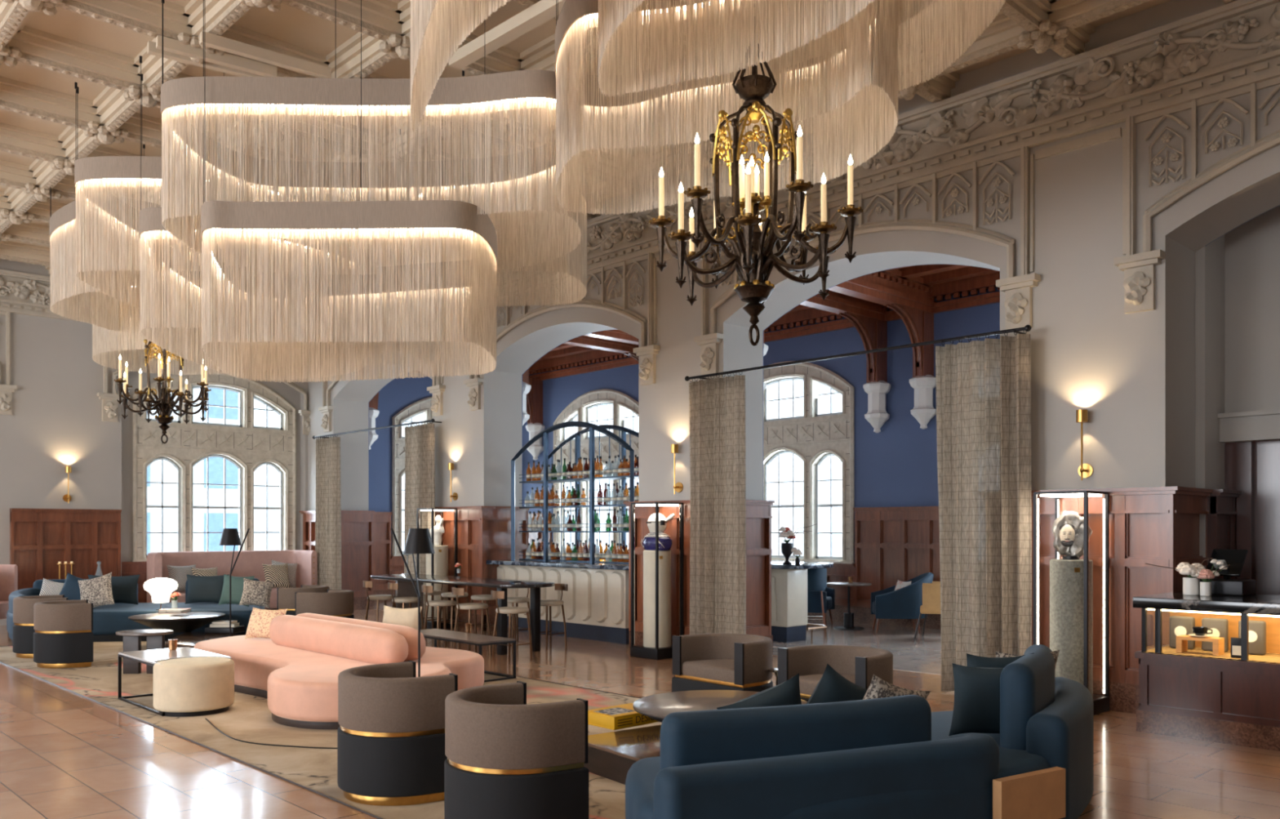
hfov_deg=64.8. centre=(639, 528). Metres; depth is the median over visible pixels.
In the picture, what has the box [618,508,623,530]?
bottle
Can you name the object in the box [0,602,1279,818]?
floor
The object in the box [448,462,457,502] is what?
wall sconce
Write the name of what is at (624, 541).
bottle
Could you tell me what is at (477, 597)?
counter stool
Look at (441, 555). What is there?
pedestal
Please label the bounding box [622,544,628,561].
bottle
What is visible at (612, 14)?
chandelier
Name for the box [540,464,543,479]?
bottle
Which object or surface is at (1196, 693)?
display counter
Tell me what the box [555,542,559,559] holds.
bottle
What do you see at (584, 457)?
bottle
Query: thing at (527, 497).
bottle
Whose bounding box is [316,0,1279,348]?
frieze
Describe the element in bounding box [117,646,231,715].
table
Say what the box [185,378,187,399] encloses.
candle
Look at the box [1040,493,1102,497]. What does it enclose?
light
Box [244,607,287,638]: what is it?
cushion
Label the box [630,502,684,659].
display case
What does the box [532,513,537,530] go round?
bottle
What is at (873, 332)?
bracket
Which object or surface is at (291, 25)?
ceiling
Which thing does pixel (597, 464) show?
bottle
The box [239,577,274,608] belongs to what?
cushion
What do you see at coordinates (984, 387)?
curtain
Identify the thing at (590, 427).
shelving
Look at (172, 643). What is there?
glass
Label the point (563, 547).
bottle
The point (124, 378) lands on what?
candle
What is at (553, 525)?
bottle
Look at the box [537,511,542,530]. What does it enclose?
bottle
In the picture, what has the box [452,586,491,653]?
counter stool
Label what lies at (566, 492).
bottle
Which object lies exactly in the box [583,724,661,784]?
table
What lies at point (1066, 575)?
pedestal
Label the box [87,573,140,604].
cushion
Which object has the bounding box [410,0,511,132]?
chandelier
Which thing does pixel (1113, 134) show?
trim
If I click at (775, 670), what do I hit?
table
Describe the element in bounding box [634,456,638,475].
bottle
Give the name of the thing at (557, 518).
bottle
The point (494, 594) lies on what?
counter stool
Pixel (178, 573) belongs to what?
cushion
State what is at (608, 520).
bottle
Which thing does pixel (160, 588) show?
mushroom lamp
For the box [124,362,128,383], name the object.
candle
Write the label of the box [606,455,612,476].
bottle
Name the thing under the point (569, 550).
bottle
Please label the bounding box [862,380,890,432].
corbel
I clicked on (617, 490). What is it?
bottle
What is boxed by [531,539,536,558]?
bottle
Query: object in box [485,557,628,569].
countertop
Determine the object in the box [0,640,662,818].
area rug
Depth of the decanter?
17.18 m
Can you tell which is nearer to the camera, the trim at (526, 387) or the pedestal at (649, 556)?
the pedestal at (649, 556)
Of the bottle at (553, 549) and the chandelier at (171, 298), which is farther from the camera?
the bottle at (553, 549)
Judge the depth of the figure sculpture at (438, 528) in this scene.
16.18 m
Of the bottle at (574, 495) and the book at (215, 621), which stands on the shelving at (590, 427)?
the bottle at (574, 495)
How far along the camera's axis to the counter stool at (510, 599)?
13.95 m
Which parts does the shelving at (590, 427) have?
post, rod, rod, rod, shelf, shelf, shelf, shelf rail, post, shelf rail, shelf rail, shelf, rod, post, shelf rail, rod, rod, rod, post, rod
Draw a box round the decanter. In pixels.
[94,560,102,575]
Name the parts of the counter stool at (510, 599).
leg, leg, foot rail, seat, leg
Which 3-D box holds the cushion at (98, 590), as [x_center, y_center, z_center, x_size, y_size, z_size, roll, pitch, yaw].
[-7.907,0.928,14.666,0.616,0.588,0.214,0,0,0]
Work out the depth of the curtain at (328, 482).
19.09 m
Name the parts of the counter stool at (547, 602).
leg, leg, seat, foot rail, plate, leg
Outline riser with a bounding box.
[1176,634,1224,655]
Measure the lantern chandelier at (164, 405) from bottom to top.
3.090 m
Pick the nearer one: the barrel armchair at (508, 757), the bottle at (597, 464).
the barrel armchair at (508, 757)
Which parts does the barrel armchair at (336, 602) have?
arm panel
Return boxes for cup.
[1188,626,1212,636]
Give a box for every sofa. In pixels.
[6,577,265,641]
[194,612,484,728]
[625,644,1093,818]
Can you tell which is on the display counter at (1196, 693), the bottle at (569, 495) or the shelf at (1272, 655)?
the shelf at (1272, 655)
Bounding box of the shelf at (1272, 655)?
[1142,644,1279,663]
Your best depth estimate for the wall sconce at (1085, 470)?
9.04 m
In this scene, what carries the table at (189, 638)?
on the area rug
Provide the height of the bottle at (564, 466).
0.325 m
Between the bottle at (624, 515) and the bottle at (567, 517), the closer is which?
the bottle at (624, 515)
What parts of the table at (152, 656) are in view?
leg, floor rail, frame, floor rail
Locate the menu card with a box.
[1231,636,1240,657]
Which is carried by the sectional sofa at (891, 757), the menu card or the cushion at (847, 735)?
the cushion at (847, 735)
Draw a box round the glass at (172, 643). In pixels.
[168,639,177,649]
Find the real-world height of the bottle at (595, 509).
0.325 m
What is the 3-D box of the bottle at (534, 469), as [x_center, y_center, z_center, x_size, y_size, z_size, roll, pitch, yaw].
[-1.670,-0.903,15.888,0.068,0.325,0.072,0,0,2]
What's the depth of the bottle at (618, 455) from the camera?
14.63 m
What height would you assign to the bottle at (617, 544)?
0.265 m
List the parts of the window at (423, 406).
frame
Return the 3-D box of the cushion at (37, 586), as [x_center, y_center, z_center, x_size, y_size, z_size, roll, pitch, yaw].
[-8.720,1.100,15.890,1.501,0.600,0.263,0,0,-12]
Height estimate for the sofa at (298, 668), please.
0.695 m
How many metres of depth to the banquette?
18.80 m
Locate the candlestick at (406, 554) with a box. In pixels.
[403,553,412,573]
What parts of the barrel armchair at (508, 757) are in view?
backrest, arm panel, arm panel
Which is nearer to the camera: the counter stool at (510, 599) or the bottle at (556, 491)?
the counter stool at (510, 599)
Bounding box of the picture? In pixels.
[595,706,635,715]
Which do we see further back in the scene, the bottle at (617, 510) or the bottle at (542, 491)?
the bottle at (542, 491)
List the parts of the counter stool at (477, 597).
leg, seat, foot rail, leg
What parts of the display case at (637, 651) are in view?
post, frame, post, post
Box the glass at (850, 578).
[848,576,853,582]
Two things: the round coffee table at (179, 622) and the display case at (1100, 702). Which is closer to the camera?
the display case at (1100, 702)
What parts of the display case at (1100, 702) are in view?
post, post, frame, post, post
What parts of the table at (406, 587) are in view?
leg, leg, leg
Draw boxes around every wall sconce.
[62,466,71,502]
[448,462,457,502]
[671,444,683,493]
[1075,408,1093,479]
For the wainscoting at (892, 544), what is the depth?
16.78 m
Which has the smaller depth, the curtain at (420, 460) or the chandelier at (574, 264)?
the chandelier at (574, 264)
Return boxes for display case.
[416,507,457,628]
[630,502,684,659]
[1033,490,1109,715]
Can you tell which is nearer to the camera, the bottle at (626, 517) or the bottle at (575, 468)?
the bottle at (626, 517)
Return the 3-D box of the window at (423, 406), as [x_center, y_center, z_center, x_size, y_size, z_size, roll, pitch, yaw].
[-4.283,-1.189,22.935,3.120,3.638,0.280,0,0,-44]
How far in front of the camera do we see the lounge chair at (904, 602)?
15.18 m
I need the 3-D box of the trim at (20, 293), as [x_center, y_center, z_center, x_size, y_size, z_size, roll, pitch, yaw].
[-10.997,-3.066,16.091,12.425,2.372,0.147,0,0,-44]
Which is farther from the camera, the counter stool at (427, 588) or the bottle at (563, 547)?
the bottle at (563, 547)
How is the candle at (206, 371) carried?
on the lantern chandelier at (164, 405)
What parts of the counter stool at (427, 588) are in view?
leg, plate, leg, seat, leg, leg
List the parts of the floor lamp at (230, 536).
lamp shade, arm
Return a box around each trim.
[0,0,1230,266]
[0,269,311,435]
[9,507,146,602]
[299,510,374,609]
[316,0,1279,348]
[318,316,445,431]
[368,204,1279,510]
[368,391,378,409]
[368,407,379,449]
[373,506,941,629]
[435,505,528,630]
[440,309,465,383]
[463,252,660,410]
[522,368,528,383]
[522,381,531,425]
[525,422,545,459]
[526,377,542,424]
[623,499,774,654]
[624,351,638,361]
[653,244,701,343]
[693,146,1040,374]
[763,342,768,390]
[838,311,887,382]
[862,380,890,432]
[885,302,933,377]
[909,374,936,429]
[1029,127,1125,272]
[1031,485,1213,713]
[1114,76,1279,313]
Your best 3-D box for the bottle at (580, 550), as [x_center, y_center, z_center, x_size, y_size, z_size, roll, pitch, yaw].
[-0.886,0.327,15.068,0.078,0.305,0.082,0,0,-12]
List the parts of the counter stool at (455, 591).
leg, post, plate, leg, seat, leg, leg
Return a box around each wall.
[0,258,307,625]
[307,0,1279,510]
[368,372,432,554]
[522,287,999,542]
[1195,204,1279,568]
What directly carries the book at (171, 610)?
on the round coffee table at (179, 622)
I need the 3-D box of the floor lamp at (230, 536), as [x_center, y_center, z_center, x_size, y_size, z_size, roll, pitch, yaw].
[-4.803,0.699,11.883,0.320,1.403,0.250,0,0,32]
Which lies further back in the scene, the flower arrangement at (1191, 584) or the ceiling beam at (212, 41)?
the ceiling beam at (212, 41)
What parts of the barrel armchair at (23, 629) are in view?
backrest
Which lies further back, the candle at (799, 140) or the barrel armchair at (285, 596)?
the barrel armchair at (285, 596)
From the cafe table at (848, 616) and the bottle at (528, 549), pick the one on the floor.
the cafe table at (848, 616)
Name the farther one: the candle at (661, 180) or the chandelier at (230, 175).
the chandelier at (230, 175)
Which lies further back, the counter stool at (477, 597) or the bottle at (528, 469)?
the bottle at (528, 469)
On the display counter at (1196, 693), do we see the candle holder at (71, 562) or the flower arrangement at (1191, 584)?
the flower arrangement at (1191, 584)
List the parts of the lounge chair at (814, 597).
backrest, seat, leg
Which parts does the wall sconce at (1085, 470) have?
lamp shade, stem, wall plate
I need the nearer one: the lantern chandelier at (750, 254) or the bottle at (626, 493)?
the lantern chandelier at (750, 254)
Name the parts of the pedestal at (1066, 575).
name plate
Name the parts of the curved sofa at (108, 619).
arm, seat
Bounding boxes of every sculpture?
[429,515,444,545]
[1052,510,1093,559]
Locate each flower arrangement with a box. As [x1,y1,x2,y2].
[169,591,181,608]
[454,562,462,573]
[778,523,817,564]
[791,546,802,565]
[1145,557,1213,595]
[1196,559,1229,595]
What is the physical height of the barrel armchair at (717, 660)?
0.733 m
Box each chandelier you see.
[48,186,159,334]
[74,73,300,308]
[92,292,262,374]
[113,327,211,443]
[139,55,367,380]
[160,0,581,275]
[200,0,497,382]
[397,115,586,307]
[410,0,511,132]
[555,0,897,214]
[598,0,875,97]
[648,43,862,346]
[757,0,1005,114]
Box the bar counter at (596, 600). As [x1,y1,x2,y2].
[485,557,629,644]
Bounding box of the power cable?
[205,718,337,748]
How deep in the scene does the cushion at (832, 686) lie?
5.09 m
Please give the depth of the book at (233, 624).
13.47 m
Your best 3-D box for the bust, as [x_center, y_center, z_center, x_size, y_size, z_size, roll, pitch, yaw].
[0.230,0.041,12.611,0.324,0.461,0.476,0,0,-37]
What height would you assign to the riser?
0.125 m
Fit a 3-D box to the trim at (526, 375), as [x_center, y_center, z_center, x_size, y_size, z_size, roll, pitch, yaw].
[-1.734,-2.925,17.045,1.122,1.050,0.200,0,0,-44]
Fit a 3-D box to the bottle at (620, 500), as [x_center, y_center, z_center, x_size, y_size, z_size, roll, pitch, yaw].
[-0.282,-0.473,14.435,0.094,0.265,0.089,0,0,39]
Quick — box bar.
[771,560,833,642]
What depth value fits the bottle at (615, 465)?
14.48 m
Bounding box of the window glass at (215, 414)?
[146,387,279,555]
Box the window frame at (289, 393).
[121,360,300,561]
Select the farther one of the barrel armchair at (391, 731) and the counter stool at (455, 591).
the counter stool at (455, 591)
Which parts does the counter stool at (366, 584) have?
leg, plate, leg, seat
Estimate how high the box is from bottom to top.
0.080 m
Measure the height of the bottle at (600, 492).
0.305 m
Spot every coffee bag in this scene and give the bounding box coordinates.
[1168,615,1195,648]
[1201,617,1228,652]
[1238,619,1266,654]
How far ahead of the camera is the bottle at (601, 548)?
14.89 m
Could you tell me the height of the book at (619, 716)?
0.090 m
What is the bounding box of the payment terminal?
[1200,548,1255,595]
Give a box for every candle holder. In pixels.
[56,561,62,578]
[62,561,68,578]
[68,561,74,574]
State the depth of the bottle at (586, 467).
14.94 m
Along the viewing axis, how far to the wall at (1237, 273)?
9.24 m
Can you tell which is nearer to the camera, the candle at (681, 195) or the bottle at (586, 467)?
the candle at (681, 195)
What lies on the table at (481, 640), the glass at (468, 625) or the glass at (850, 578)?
the glass at (468, 625)
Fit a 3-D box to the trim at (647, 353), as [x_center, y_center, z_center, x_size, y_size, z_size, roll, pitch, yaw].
[-1.276,-2.725,14.563,0.129,1.690,4.320,0,0,-44]
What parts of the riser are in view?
leg, leg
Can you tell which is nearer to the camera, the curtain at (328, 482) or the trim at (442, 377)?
the trim at (442, 377)
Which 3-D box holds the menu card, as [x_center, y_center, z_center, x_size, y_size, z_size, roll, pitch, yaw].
[4.478,0.894,7.558,0.090,0.150,0.014,0,0,35]
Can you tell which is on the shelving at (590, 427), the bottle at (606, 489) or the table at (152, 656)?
the bottle at (606, 489)
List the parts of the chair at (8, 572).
seat, backrest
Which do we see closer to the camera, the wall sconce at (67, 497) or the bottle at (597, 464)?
the bottle at (597, 464)
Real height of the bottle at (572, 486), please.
0.305 m
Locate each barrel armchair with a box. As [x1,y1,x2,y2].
[12,594,67,657]
[33,599,93,667]
[276,584,329,615]
[294,588,354,618]
[337,660,457,805]
[444,680,588,818]
[671,632,773,691]
[777,644,893,701]
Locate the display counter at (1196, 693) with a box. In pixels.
[1133,591,1279,751]
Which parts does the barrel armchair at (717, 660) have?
arm panel, seat, arm panel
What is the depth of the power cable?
7.41 m
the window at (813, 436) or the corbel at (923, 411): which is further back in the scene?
the window at (813, 436)
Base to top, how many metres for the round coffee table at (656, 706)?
0.220 m
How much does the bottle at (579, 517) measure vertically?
0.325 m
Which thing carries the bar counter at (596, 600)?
on the floor
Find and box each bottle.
[524,491,529,506]
[525,542,531,558]
[526,462,531,480]
[527,511,532,530]
[529,487,534,506]
[531,460,536,480]
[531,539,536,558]
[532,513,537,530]
[534,487,540,506]
[535,542,541,559]
[536,461,541,480]
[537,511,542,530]
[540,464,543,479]
[540,485,543,506]
[541,537,543,559]
[548,464,551,479]
[548,491,550,506]
[548,511,551,530]
[548,542,551,559]
[550,484,555,506]
[551,463,556,479]
[551,513,557,530]
[551,542,556,559]
[555,490,559,506]
[555,511,560,530]
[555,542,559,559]
[556,459,561,479]
[561,484,565,505]
[561,537,565,559]
[562,457,567,479]
[562,509,566,530]
[565,485,568,505]
[565,543,572,559]
[566,489,572,505]
[566,511,568,530]
[566,514,573,530]
[567,461,573,479]
[570,485,573,496]
[570,542,573,551]
[571,488,577,505]
[571,543,577,559]
[572,462,577,478]
[572,514,576,530]
[575,539,579,551]
[576,484,580,505]
[576,509,581,530]
[577,457,582,478]
[577,539,583,559]
[580,488,586,505]
[582,457,585,478]
[582,539,588,560]
[583,457,589,477]
[594,508,596,528]
[594,512,600,530]
[595,455,599,477]
[595,538,599,560]
[597,484,602,504]
[599,456,603,476]
[599,539,603,560]
[603,461,607,476]
[603,483,607,504]
[603,542,607,560]
[604,544,612,561]
[605,483,611,504]
[605,512,612,530]
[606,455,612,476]
[609,540,613,552]
[611,483,617,504]
[612,508,617,530]
[612,540,617,561]
[613,455,618,475]
[615,482,618,504]
[616,542,619,561]
[617,454,620,465]
[617,458,623,475]
[617,485,623,504]
[617,510,618,530]
[617,542,623,561]
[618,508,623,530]
[622,455,626,466]
[622,514,625,530]
[622,540,625,551]
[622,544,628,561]
[623,458,630,475]
[623,482,629,504]
[624,507,628,530]
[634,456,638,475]
[635,482,638,501]
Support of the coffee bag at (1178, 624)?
on the display counter at (1196, 693)
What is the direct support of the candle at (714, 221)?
on the lantern chandelier at (750, 254)
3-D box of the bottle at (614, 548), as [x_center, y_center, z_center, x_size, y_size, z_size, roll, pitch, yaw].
[-0.365,0.327,14.522,0.082,0.305,0.078,0,0,-19]
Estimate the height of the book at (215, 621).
0.030 m
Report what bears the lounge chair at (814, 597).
on the floor
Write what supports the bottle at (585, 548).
on the shelving at (590, 427)
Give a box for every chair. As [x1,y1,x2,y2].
[0,564,17,618]
[807,586,835,626]
[871,572,933,633]
[913,581,940,639]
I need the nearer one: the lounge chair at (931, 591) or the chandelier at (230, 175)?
the chandelier at (230, 175)
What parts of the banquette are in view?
seat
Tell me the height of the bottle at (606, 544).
0.265 m
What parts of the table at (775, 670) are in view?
stem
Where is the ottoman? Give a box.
[153,656,234,716]
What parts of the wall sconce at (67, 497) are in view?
wall plate, stem, lamp shade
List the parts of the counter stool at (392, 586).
plate, seat, leg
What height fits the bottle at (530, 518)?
0.305 m
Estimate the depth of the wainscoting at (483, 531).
16.06 m
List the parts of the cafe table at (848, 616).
stem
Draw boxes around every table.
[115,628,173,673]
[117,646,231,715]
[128,611,225,632]
[164,631,239,648]
[369,573,554,654]
[420,628,515,681]
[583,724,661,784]
[633,689,807,722]
[767,667,777,684]
[826,582,871,629]
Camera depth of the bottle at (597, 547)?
14.77 m
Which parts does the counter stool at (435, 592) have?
leg, leg, seat, foot rail, leg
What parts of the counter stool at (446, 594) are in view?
leg, leg, foot rail, seat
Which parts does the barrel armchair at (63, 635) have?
backrest, arm panel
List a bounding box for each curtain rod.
[312,418,441,439]
[684,324,1031,381]
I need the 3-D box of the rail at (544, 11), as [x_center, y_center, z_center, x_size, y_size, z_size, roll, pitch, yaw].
[-1.096,-4.180,8.476,0.120,0.100,1.619,0,0,-45]
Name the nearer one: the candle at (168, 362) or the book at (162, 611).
the candle at (168, 362)
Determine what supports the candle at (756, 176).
on the lantern chandelier at (750, 254)
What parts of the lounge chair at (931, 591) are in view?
leg, leg, seat, backrest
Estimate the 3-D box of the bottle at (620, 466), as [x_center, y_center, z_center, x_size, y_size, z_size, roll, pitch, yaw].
[-0.269,-0.864,14.421,0.093,0.245,0.098,0,0,41]
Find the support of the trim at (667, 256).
attached to the wall at (1133, 374)
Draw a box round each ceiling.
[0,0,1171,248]
[412,264,999,380]
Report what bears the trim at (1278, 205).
attached to the wall at (1133, 374)
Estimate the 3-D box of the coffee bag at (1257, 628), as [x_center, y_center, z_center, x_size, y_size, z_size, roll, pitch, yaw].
[4.715,0.839,7.771,0.075,0.260,0.180,0,0,-44]
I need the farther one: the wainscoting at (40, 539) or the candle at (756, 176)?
the wainscoting at (40, 539)
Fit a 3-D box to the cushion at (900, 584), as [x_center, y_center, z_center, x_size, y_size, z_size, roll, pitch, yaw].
[4.056,0.968,15.619,0.163,0.325,0.363,0,0,-22]
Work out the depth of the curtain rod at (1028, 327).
10.43 m
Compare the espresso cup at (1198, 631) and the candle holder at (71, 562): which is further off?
the candle holder at (71, 562)
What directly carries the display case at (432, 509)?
on the floor
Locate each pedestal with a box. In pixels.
[426,545,448,620]
[643,550,671,647]
[1049,558,1093,697]
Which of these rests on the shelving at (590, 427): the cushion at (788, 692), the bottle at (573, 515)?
the bottle at (573, 515)
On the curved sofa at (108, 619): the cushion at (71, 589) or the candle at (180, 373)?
the cushion at (71, 589)
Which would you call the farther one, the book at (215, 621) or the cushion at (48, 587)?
the cushion at (48, 587)
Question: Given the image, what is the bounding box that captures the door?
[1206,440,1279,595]
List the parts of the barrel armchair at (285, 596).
arm panel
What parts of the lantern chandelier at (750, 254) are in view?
arm, arm, arm, arm, arm, arm, stem, arm, arm, arm, arm, arm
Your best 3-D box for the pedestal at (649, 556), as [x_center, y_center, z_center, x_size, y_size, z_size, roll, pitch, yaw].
[0.214,0.871,12.599,0.350,1.195,0.350,0,0,-44]
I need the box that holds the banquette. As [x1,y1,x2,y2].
[146,550,317,609]
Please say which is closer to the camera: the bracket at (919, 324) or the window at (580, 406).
the bracket at (919, 324)
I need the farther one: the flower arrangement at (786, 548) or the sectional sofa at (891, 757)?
the flower arrangement at (786, 548)
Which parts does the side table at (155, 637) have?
leg, leg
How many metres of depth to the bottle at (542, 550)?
15.68 m
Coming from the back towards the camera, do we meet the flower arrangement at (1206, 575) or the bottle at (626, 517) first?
the bottle at (626, 517)
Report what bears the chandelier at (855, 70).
hanging from the ceiling at (291, 25)
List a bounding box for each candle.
[118,355,121,377]
[123,372,125,393]
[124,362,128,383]
[138,368,142,390]
[157,353,160,377]
[167,357,170,376]
[179,370,182,391]
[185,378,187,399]
[201,359,204,382]
[204,366,207,387]
[658,167,664,215]
[678,182,684,229]
[688,207,694,251]
[694,133,700,186]
[713,200,716,235]
[739,155,744,198]
[745,163,751,213]
[749,155,754,192]
[754,164,759,195]
[764,151,769,195]
[796,125,802,179]
[801,191,806,231]
[820,173,826,222]
[847,155,853,204]
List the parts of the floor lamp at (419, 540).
arm, lamp shade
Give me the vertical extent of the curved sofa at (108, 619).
0.800 m
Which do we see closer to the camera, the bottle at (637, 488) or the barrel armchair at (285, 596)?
the bottle at (637, 488)
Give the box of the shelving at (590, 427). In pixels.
[511,421,638,564]
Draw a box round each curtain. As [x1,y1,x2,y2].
[315,434,341,589]
[404,420,435,618]
[688,370,746,634]
[935,328,1031,691]
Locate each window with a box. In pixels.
[131,369,296,561]
[391,396,432,555]
[553,389,638,555]
[763,360,854,563]
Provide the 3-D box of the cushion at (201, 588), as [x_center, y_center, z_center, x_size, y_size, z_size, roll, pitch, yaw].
[-6.641,0.932,15.479,0.662,0.457,0.186,0,0,-4]
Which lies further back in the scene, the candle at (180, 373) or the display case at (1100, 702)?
the candle at (180, 373)
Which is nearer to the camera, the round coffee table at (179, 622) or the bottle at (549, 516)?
the round coffee table at (179, 622)
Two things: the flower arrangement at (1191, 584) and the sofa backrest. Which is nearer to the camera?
the sofa backrest
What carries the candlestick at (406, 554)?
on the table at (406, 587)
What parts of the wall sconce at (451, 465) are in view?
stem, lamp shade, wall plate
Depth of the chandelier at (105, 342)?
14.26 m
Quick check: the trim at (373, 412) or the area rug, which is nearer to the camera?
the area rug
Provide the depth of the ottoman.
8.56 m
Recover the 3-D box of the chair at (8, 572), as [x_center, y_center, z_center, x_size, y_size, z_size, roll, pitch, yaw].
[-10.136,1.085,15.602,0.640,1.030,0.720,0,0,0]
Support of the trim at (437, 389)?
attached to the wall at (1133, 374)
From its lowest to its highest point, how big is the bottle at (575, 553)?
0.245 m
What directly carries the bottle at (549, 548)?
on the shelving at (590, 427)
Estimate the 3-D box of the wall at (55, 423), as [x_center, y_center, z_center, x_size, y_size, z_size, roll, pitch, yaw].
[-13.339,-1.575,14.101,18.200,6.350,0.220,0,0,-44]
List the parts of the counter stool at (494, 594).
leg, plate, leg, seat, leg, foot rail, leg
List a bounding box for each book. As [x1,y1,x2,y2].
[158,608,191,613]
[165,608,189,612]
[209,622,239,626]
[211,620,237,623]
[587,702,658,729]
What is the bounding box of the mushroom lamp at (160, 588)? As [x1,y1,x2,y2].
[143,577,177,610]
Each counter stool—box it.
[363,580,395,622]
[387,582,423,629]
[422,584,460,648]
[423,583,444,629]
[439,585,471,630]
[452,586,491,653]
[471,594,496,635]
[490,590,532,662]
[507,587,529,644]
[540,582,568,649]
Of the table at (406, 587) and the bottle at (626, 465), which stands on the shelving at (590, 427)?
the bottle at (626, 465)
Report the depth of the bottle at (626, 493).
14.32 m
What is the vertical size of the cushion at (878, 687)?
0.484 m
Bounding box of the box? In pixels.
[204,625,244,633]
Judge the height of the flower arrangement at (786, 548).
0.563 m
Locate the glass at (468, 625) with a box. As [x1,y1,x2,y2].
[465,622,472,632]
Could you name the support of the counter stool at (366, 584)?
on the floor
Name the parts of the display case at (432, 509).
post, post, frame, post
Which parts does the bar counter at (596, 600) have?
fluted panel, fluted panel, fluted panel, fluted panel, fluted panel, fluted panel, fluted panel, fluted panel, fluted panel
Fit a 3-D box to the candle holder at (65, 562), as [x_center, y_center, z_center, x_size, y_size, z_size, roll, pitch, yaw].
[-9.598,0.710,16.860,0.090,0.310,0.088,0,0,-44]
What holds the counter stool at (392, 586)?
on the floor
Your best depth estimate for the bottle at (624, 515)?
14.52 m
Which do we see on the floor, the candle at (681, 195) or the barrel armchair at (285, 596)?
the barrel armchair at (285, 596)
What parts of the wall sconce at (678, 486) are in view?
stem, lamp shade, wall plate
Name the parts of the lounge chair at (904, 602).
seat, leg, leg, leg, leg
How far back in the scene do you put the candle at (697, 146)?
5.56 m
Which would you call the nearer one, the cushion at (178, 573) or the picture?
the picture
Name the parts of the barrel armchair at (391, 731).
backrest, arm panel, arm panel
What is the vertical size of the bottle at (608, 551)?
0.245 m
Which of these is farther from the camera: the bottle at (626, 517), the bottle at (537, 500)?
the bottle at (537, 500)
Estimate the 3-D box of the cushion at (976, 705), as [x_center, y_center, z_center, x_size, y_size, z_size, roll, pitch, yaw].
[1.921,0.950,5.574,0.405,0.420,0.197,0,0,10]
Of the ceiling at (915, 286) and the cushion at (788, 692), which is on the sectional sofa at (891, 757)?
the cushion at (788, 692)
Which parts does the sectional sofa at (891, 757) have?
frame, seat, corner panel, frame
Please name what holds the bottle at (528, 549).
on the shelving at (590, 427)
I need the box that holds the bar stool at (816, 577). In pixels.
[807,567,826,637]
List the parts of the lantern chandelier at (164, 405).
arm, arm, arm, arm, arm, arm, stem, arm, arm, arm, arm, arm, arm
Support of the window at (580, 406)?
in the wall at (895, 465)
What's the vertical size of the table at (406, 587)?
0.900 m
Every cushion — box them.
[32,578,137,601]
[39,577,64,595]
[59,572,84,599]
[77,571,115,607]
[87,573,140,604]
[166,564,195,591]
[185,573,229,604]
[185,577,259,602]
[191,566,217,575]
[217,573,254,606]
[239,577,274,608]
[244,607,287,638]
[262,562,291,587]
[271,559,297,587]
[382,604,422,630]
[660,694,931,769]
[716,672,801,709]
[806,663,867,703]
[862,674,930,699]
[894,579,911,590]
[948,662,1003,735]
[966,652,1034,667]
[995,649,1059,669]
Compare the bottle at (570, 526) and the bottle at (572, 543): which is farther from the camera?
the bottle at (572, 543)
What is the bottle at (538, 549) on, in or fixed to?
on the shelving at (590, 427)
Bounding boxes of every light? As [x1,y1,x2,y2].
[420,509,453,511]
[635,503,678,506]
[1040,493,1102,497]
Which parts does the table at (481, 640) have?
leg, frame, leg, floor rail, floor rail, leg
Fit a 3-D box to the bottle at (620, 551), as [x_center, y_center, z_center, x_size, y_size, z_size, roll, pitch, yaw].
[-0.273,0.346,14.426,0.089,0.265,0.094,0,0,-12]
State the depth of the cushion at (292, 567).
19.17 m
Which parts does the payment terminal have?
cash drawer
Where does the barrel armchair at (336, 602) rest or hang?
on the area rug
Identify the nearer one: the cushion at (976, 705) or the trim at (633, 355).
the cushion at (976, 705)
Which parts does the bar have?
foot rail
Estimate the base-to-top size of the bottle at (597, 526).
0.265 m
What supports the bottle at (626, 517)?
on the shelving at (590, 427)
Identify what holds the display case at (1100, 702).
on the floor
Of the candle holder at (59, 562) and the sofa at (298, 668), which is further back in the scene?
the candle holder at (59, 562)
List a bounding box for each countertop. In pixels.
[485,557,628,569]
[771,560,833,568]
[1133,591,1279,615]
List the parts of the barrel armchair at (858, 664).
arm panel, seat, arm panel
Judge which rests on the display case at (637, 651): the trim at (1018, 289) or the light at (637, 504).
the light at (637, 504)
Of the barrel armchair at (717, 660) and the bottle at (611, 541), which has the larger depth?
the bottle at (611, 541)
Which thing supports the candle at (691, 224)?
on the lantern chandelier at (750, 254)
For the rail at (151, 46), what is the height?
0.090 m
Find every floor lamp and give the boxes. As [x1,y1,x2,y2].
[218,528,249,636]
[390,528,435,676]
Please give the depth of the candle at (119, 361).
12.88 m
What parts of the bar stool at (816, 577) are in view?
foot rail, seat, backrest, leg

